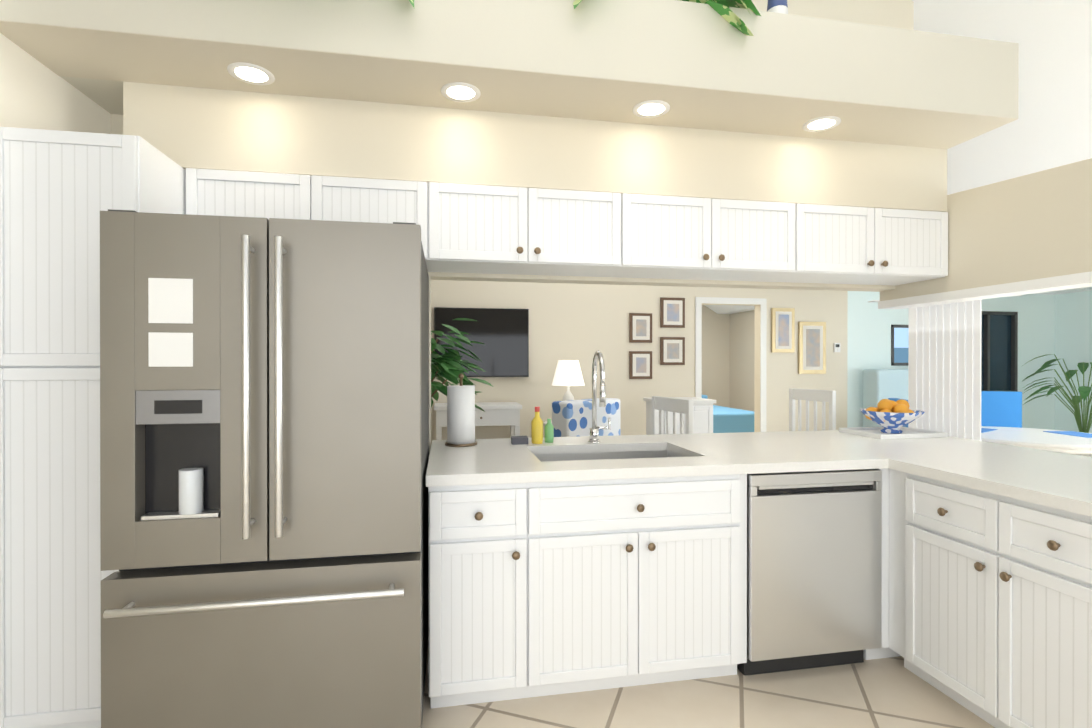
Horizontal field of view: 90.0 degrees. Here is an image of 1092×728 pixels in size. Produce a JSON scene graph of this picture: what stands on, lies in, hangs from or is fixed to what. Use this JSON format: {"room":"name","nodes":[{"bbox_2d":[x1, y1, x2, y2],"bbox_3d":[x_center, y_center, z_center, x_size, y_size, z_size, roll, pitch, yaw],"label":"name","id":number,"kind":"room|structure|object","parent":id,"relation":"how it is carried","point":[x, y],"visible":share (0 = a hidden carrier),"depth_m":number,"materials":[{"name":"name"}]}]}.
{"room":"kitchen","nodes":[
{"label":"kitchen","id":0,"kind":"room"},
{"bbox_2d":[0,33,110,133],"bbox_3d":[-1.974,-1.838,2.049,0.150,6.300,0.840,0,0,-10],"label":"wall","id":1,"kind":"structure","parent":0,"point":[35,93],"depth_m":2.03,"materials":[{"name":"white paint"}]},
{"bbox_2d":[111,0,913,454],"bbox_3d":[-0.560,-1.840,2.795,5.540,6.300,0.120,0,0,-10],"label":"wall","id":2,"kind":"structure","parent":0,"point":[889,12],"depth_m":3.10,"materials":[{"name":"beige paint"}]},
{"bbox_2d":[186,168,441,271],"bbox_3d":[-1.000,-0.630,2.477,1.013,0.344,0.346,0,0,-10],"label":"upper cabinet","id":3,"kind":"object","parent":2,"relation":"attached to","point":[211,192],"depth_m":2.31,"materials":[{"name":"white wood"}]},
{"bbox_2d":[0,0,1018,211],"bbox_3d":[0.104,-1.143,2.501,4.100,0.678,0.700,0,0,-10],"label":"soffit","id":4,"kind":"structure","parent":2,"relation":"attached to","point":[353,89],"depth_m":2.31,"materials":[{"name":"beige paint"}]},
{"bbox_2d":[227,62,274,84],"bbox_3d":[-1.149,-1.130,2.129,0.164,0.005,0.164,0,0,-10],"label":"recessed light","id":5,"kind":"object","parent":4,"relation":"attached to","point":[253,73],"visible":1,"depth_m":2.12,"materials":[{"name":"white"}]},
{"bbox_2d":[441,82,480,101],"bbox_3d":[-0.355,-1.131,2.274,0.164,0.005,0.164,0,0,-10],"label":"recessed light","id":6,"kind":"object","parent":4,"relation":"attached to","point":[457,91],"visible":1,"depth_m":2.27,"materials":[{"name":"white"}]},
{"bbox_2d":[633,100,669,117],"bbox_3d":[0.467,-1.131,2.424,0.164,0.005,0.164,0,0,-10],"label":"recessed light","id":7,"kind":"object","parent":4,"relation":"attached to","point":[652,108],"visible":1,"depth_m":2.41,"materials":[{"name":"white"}]},
{"bbox_2d":[573,0,760,35],"bbox_3d":[0.455,-1.632,2.408,0.822,0.582,0.741,0,0,-10],"label":"potted plant","id":8,"kind":"object","parent":4,"relation":"on","point":[723,10],"visible":0.1,"depth_m":2.24,"materials":[{"name":"green plant"}]},
{"bbox_2d":[767,0,787,13],"bbox_3d":[1.031,-1.684,2.434,0.120,0.405,0.120,0,0,-10],"label":"decor","id":9,"kind":"object","parent":4,"relation":"on","point":[778,6],"visible":0.33,"depth_m":2.40,"materials":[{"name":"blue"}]},
{"bbox_2d":[802,116,840,131],"bbox_3d":[1.299,-1.131,2.575,0.164,0.005,0.164,0,0,-10],"label":"recessed light","id":10,"kind":"object","parent":4,"relation":"attached to","point":[821,123],"visible":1,"depth_m":2.56,"materials":[{"name":"white"}]},
{"bbox_2d":[442,183,633,276],"bbox_3d":[-0.112,-0.631,2.639,0.978,0.344,0.346,0,0,-10],"label":"upper cabinet","id":11,"kind":"object","parent":2,"relation":"attached to","point":[481,229],"depth_m":2.49,"materials":[{"name":"white wood"}]},
{"bbox_2d":[618,194,809,281],"bbox_3d":[0.767,-0.631,2.799,0.994,0.344,0.346,0,0,-10],"label":"upper cabinet","id":12,"kind":"object","parent":2,"relation":"attached to","point":[676,237],"depth_m":2.65,"materials":[{"name":"white wood"}]},
{"bbox_2d":[778,204,947,285],"bbox_3d":[1.626,-0.632,2.956,0.935,0.344,0.346,0,0,-10],"label":"upper cabinet","id":13,"kind":"object","parent":2,"relation":"attached to","point":[849,245],"depth_m":2.81,"materials":[{"name":"white wood"}]},
{"bbox_2d":[422,645,994,727],"bbox_3d":[1.153,1.338,3.614,14.000,0.060,13.500,0,0,-10],"label":"floor","id":14,"kind":"structure","parent":0,"point":[892,692],"depth_m":2.10,"materials":[{"name":"tile"}]},
{"bbox_2d":[0,127,185,727],"bbox_3d":[-1.688,0.258,2.164,0.444,2.108,0.719,0,0,-10],"label":"pantry cabinet","id":15,"kind":"object","parent":14,"relation":"on","point":[60,190],"visible":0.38,"depth_m":1.84,"materials":[{"name":"white wood"}]},
{"bbox_2d":[100,209,428,727],"bbox_3d":[-0.922,0.431,2.097,0.899,1.762,1.036,0,0,-10],"label":"refrigerator","id":16,"kind":"object","parent":14,"relation":"on","point":[264,421],"visible":1,"depth_m":1.65,"materials":[{"name":"grey metal"}]},
{"bbox_2d":[431,318,492,411],"bbox_3d":[-0.820,0.510,3.448,0.930,1.597,0.913,0,0,-10],"label":"floor plant","id":17,"kind":"object","parent":14,"relation":"on","point":[447,366],"visible":0.31,"depth_m":3.40,"materials":[{"name":"green plant"}]},
{"bbox_2d":[434,402,521,439],"bbox_3d":[-0.690,0.853,5.498,0.850,0.900,0.430,0,0,-10],"label":"console table","id":18,"kind":"object","parent":14,"relation":"on","point":[500,413],"visible":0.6,"depth_m":5.33,"materials":[{"name":"white wood"}]},
{"bbox_2d":[428,482,531,707],"bbox_3d":[-0.318,0.878,2.402,0.366,0.868,0.745,0,0,-10],"label":"base cabinet","id":19,"kind":"object","parent":14,"relation":"on","point":[522,692],"depth_m":2.07,"materials":[{"name":"white wood"}]},
{"bbox_2d":[552,398,619,436],"bbox_3d":[0.132,0.795,4.553,0.740,1.020,0.660,0,0,45],"label":"floral armchair","id":20,"kind":"object","parent":14,"relation":"on","point":[571,418],"visible":0.04,"depth_m":4.17,"materials":[{"name":"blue fabric"}]},
{"bbox_2d":[532,480,746,696],"bbox_3d":[0.308,0.981,2.516,0.907,0.661,0.745,0,0,-10],"label":"base cabinet","id":21,"kind":"object","parent":14,"relation":"on","point":[680,675],"depth_m":2.23,"materials":[{"name":"white wood"}]},
{"bbox_2d":[652,396,692,434],"bbox_3d":[1.121,0.777,4.064,0.480,1.060,0.480,0,0,-20],"label":"chair","id":22,"kind":"object","parent":14,"relation":"on","point":[675,406],"visible":0.31,"depth_m":3.94,"materials":[{"name":"white wood"}]},
{"bbox_2d":[643,397,715,434],"bbox_3d":[1.203,0.809,4.926,0.510,0.990,0.474,0,0,-10],"label":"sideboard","id":23,"kind":"object","parent":14,"relation":"on","point":[702,415],"visible":0.23,"depth_m":4.76,"materials":[{"name":"white wood"}]},
{"bbox_2d":[702,395,753,432],"bbox_3d":[2.364,0.720,8.427,1.010,1.150,1.980,0,0,-10],"label":"bed","id":24,"kind":"object","parent":14,"relation":"on","point":[729,420],"depth_m":7.47,"materials":[{"name":"blue fabric"}]},
{"bbox_2d":[737,469,881,675],"bbox_3d":[1.073,0.879,2.570,0.606,0.864,0.622,0,0,-10],"label":"dishwasher","id":25,"kind":"object","parent":14,"relation":"on","point":[814,569],"visible":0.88,"depth_m":2.27,"materials":[{"name":"grey metal"}]},
{"bbox_2d":[789,388,835,430],"bbox_3d":[2.143,0.765,4.758,0.480,1.080,0.480,0,0,-20],"label":"chair","id":26,"kind":"object","parent":14,"relation":"on","point":[815,396],"visible":0.33,"depth_m":4.80,"materials":[{"name":"white wood"}]},
{"bbox_2d":[864,468,887,659],"bbox_3d":[1.743,0.877,2.777,0.772,0.868,0.745,0,0,-10],"label":"base cabinet","id":27,"kind":"object","parent":14,"relation":"on","point":[877,653],"depth_m":2.35,"materials":[{"name":"white wood"}]},
{"bbox_2d":[426,430,1091,516],"bbox_3d":[0.952,0.513,2.216,2.815,0.222,1.845,0,0,-10],"label":"countertop","id":28,"kind":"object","parent":27,"relation":"on","point":[1058,480],"visible":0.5,"depth_m":2.29,"materials":[{"name":"white stone"}]},
{"bbox_2d":[445,373,476,446],"bbox_3d":[-0.422,0.224,2.714,0.160,0.354,0.160,0,0,-10],"label":"paper towel holder","id":29,"kind":"object","parent":28,"relation":"on","point":[461,415],"visible":1,"depth_m":2.66,"materials":[{"name":"white paper"}]},
{"bbox_2d":[511,407,553,444],"bbox_3d":[-0.066,0.308,2.766,0.219,0.184,0.074,0,0,-10],"label":"soap bottles","id":30,"kind":"object","parent":28,"relation":"on","point":[536,429],"visible":1,"depth_m":2.74,"materials":[{"name":"yellow plastic"}]},
{"bbox_2d":[588,351,610,442],"bbox_3d":[0.285,0.167,2.724,0.118,0.468,0.198,0,0,-10],"label":"faucet","id":31,"kind":"object","parent":28,"relation":"on","point":[594,433],"visible":1,"depth_m":2.77,"materials":[{"name":"silver metal"}]},
{"bbox_2d":[839,427,947,438],"bbox_3d":[1.958,0.388,3.097,0.420,0.024,0.320,0,0,-10],"label":"fruit tray","id":32,"kind":"object","parent":28,"relation":"on","point":[877,433],"visible":0.88,"depth_m":3.04,"materials":[{"name":"white"}]},
{"bbox_2d":[860,399,924,433],"bbox_3d":[1.958,0.294,3.097,0.316,0.188,0.316,0,0,-10],"label":"fruit bowl","id":33,"kind":"object","parent":32,"relation":"on","point":[890,416],"visible":1,"depth_m":3.04,"materials":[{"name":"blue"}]},
{"bbox_2d":[863,369,907,426],"bbox_3d":[4.537,0.681,6.237,1.400,1.240,0.850,0,0,-10],"label":"cabinet","id":34,"kind":"object","parent":14,"relation":"on","point":[879,385],"visible":0.04,"depth_m":6.33,"materials":[{"name":"teal"}]},
{"bbox_2d":[888,398,907,426],"bbox_3d":[3.150,0.801,4.437,0.495,1.010,0.510,0,0,14],"label":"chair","id":35,"kind":"object","parent":14,"relation":"on","point":[895,399],"visible":0.12,"depth_m":4.58,"materials":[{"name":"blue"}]},
{"bbox_2d":[884,468,1091,727],"bbox_3d":[1.912,0.879,1.945,0.738,0.868,0.950,0,0,-10],"label":"base cabinet","id":36,"kind":"object","parent":14,"relation":"on","point":[894,521],"depth_m":2.28,"materials":[{"name":"white wood"}]},
{"bbox_2d":[429,478,1091,727],"bbox_3d":[0.602,0.841,1.748,1.933,0.745,0.870,0,0,-10],"label":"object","id":37,"kind":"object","parent":36,"relation":"attached to","point":[1007,641],"depth_m":2.05,"materials":[{"name":"white wood"}]},
{"bbox_2d":[981,391,1021,427],"bbox_3d":[4.177,0.784,5.115,0.550,1.040,0.495,0,0,25],"label":"chair","id":38,"kind":"object","parent":14,"relation":"on","point":[1001,408],"visible":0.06,"depth_m":5.23,"materials":[{"name":"blue fabric"}]},
{"bbox_2d":[981,426,1091,453],"bbox_3d":[3.822,0.929,4.303,1.120,0.754,1.120,0,0,-10],"label":"round dining table","id":39,"kind":"object","parent":14,"relation":"on","point":[1069,442],"visible":0.23,"depth_m":4.08,"materials":[{"name":"white"}]},
{"bbox_2d":[1022,354,1091,456],"bbox_3d":[6.189,0.592,6.260,1.034,1.417,1.092,0,0,-10],"label":"potted palm","id":40,"kind":"object","parent":14,"relation":"on","point":[1075,401],"visible":0.69,"depth_m":6.34,"materials":[{"name":"green plant"}]},
{"bbox_3d":[0.204,0.945,5.473,0.460,0.715,0.460,0,0,-10],"label":"side table","id":41,"kind":"object","parent":14,"relation":"on","visible":0},
{"bbox_2d":[552,360,584,400],"bbox_3d":[0.224,0.275,5.474,0.330,0.625,0.330,0,0,-10],"label":"table lamp","id":42,"kind":"object","parent":41,"relation":"on","point":[568,373],"visible":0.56,"depth_m":5.37,"materials":[{"name":"white fabric"}]},
{"bbox_2d":[702,305,754,410],"bbox_3d":[2.168,-0.005,8.136,3.220,2.600,3.400,0,0,-10],"label":"wall","id":43,"kind":"structure","parent":0,"point":[728,350],"depth_m":9.87,"materials":[{"name":"beige paint"}]},
{"bbox_2d":[431,280,1054,444],"bbox_3d":[0.890,-1.849,6.108,11.580,6.300,0.120,0,0,-10],"label":"wall","id":44,"kind":"structure","parent":0,"point":[582,324],"depth_m":6.16,"materials":[{"name":"beige paint"}]},
{"bbox_2d":[434,307,528,376],"bbox_3d":[-0.672,-0.224,5.739,0.983,0.722,0.051,0,0,-10],"label":"wall-mounted tv","id":45,"kind":"object","parent":44,"relation":"attached to","point":[502,334],"visible":0.75,"depth_m":5.73,"materials":[{"name":"black"}]},
{"bbox_2d":[629,313,651,342],"bbox_3d":[1.054,-0.400,6.065,0.259,0.325,0.028,0,0,-10],"label":"picture frame","id":46,"kind":"object","parent":44,"relation":"attached to","point":[640,327],"visible":0.95,"depth_m":6.05,"materials":[{"name":"brown wood"}]},
{"bbox_2d":[629,351,651,378],"bbox_3d":[1.054,0.012,6.066,0.259,0.308,0.028,0,0,-10],"label":"picture frame","id":47,"kind":"object","parent":44,"relation":"attached to","point":[640,364],"visible":1,"depth_m":6.05,"materials":[{"name":"brown wood"}]},
{"bbox_2d":[660,297,684,327],"bbox_3d":[1.423,-0.576,6.132,0.284,0.336,0.028,0,0,-10],"label":"picture frame","id":48,"kind":"object","parent":44,"relation":"attached to","point":[672,312],"visible":0.95,"depth_m":6.12,"materials":[{"name":"brown wood"}]},
{"bbox_2d":[660,337,684,364],"bbox_3d":[1.423,-0.145,6.133,0.284,0.313,0.028,0,0,-10],"label":"picture frame","id":49,"kind":"object","parent":44,"relation":"attached to","point":[672,350],"visible":0.98,"depth_m":6.12,"materials":[{"name":"brown wood"}]},
{"bbox_2d":[695,297,766,431],"bbox_3d":[2.127,0.271,6.271,0.878,2.060,0.015,0,0,-10],"label":"door frame","id":50,"kind":"structure","parent":44,"relation":"attached to","point":[761,302],"depth_m":6.28,"materials":[{"name":"white wood"}]},
{"bbox_2d":[771,308,794,352],"bbox_3d":[2.770,-0.393,6.378,0.285,0.517,0.028,0,0,-10],"label":"picture frame","id":51,"kind":"object","parent":44,"relation":"attached to","point":[782,329],"visible":0.98,"depth_m":6.36,"materials":[{"name":"beige wood"}]},
{"bbox_2d":[798,322,825,373],"bbox_3d":[3.145,-0.191,6.447,0.349,0.612,0.028,0,0,-10],"label":"picture frame","id":52,"kind":"object","parent":44,"relation":"attached to","point":[811,347],"visible":0.98,"depth_m":6.43,"materials":[{"name":"beige wood"}]},
{"bbox_2d":[834,343,839,351],"bbox_3d":[3.471,-0.195,6.507,0.080,0.110,0.026,0,0,-10],"label":"thermostat","id":53,"kind":"object","parent":44,"relation":"attached to","point":[836,347],"visible":1,"depth_m":6.50,"materials":[{"name":"white plastic"}]},
{"bbox_2d":[891,325,908,365],"bbox_3d":[4.516,-0.231,6.738,0.640,0.500,0.070,0,0,-10],"label":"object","id":54,"kind":"structure","parent":44,"relation":"in","point":[899,345],"depth_m":6.73,"materials":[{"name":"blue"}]},
{"bbox_2d":[981,311,1017,391],"bbox_3d":[5.590,-0.144,6.929,0.880,1.045,0.060,0,0,-10],"label":"window","id":55,"kind":"structure","parent":44,"relation":"in","point":[999,364],"depth_m":6.98,"materials":[{"name":"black glass"}]},
{"bbox_2d":[705,0,1091,313],"bbox_3d":[1.153,-3.910,3.599,14.000,6.036,13.500,0,0,-10],"label":"ceiling","id":56,"kind":"structure","parent":0,"point":[1050,127],"depth_m":3.27,"materials":[{"name":"white paint"}]},
{"bbox_2d":[880,158,1091,300],"bbox_3d":[2.662,0.201,0.237,0.120,2.234,6.320,0,0,-10],"label":"wall","id":57,"kind":"structure","parent":0,"point":[1036,225],"depth_m":2.52,"materials":[{"name":"beige paint"}]},
{"bbox_2d":[908,300,981,440],"bbox_3d":[2.562,0.434,1.486,0.060,1.640,3.812,0,0,-10],"label":"vertical blinds","id":58,"kind":"object","parent":57,"relation":"attached to","point":[944,368],"depth_m":3.08,"materials":[{"name":"white plastic"}]},
{"bbox_2d":[878,271,1091,308],"bbox_3d":[2.662,-0.350,0.235,0.144,0.045,6.320,0,0,-10],"label":"trim","id":59,"kind":"structure","parent":57,"relation":"attached to","point":[1070,281],"depth_m":2.63,"materials":[{"name":"white wood"}]},
{"bbox_2d":[1055,291,1091,432],"bbox_3d":[7.500,-0.189,2.581,0.120,3.000,9.200,0,0,-10],"label":"wall","id":60,"kind":"structure","parent":0,"point":[1059,326],"depth_m":6.91,"materials":[{"name":"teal paint"}]}
]}

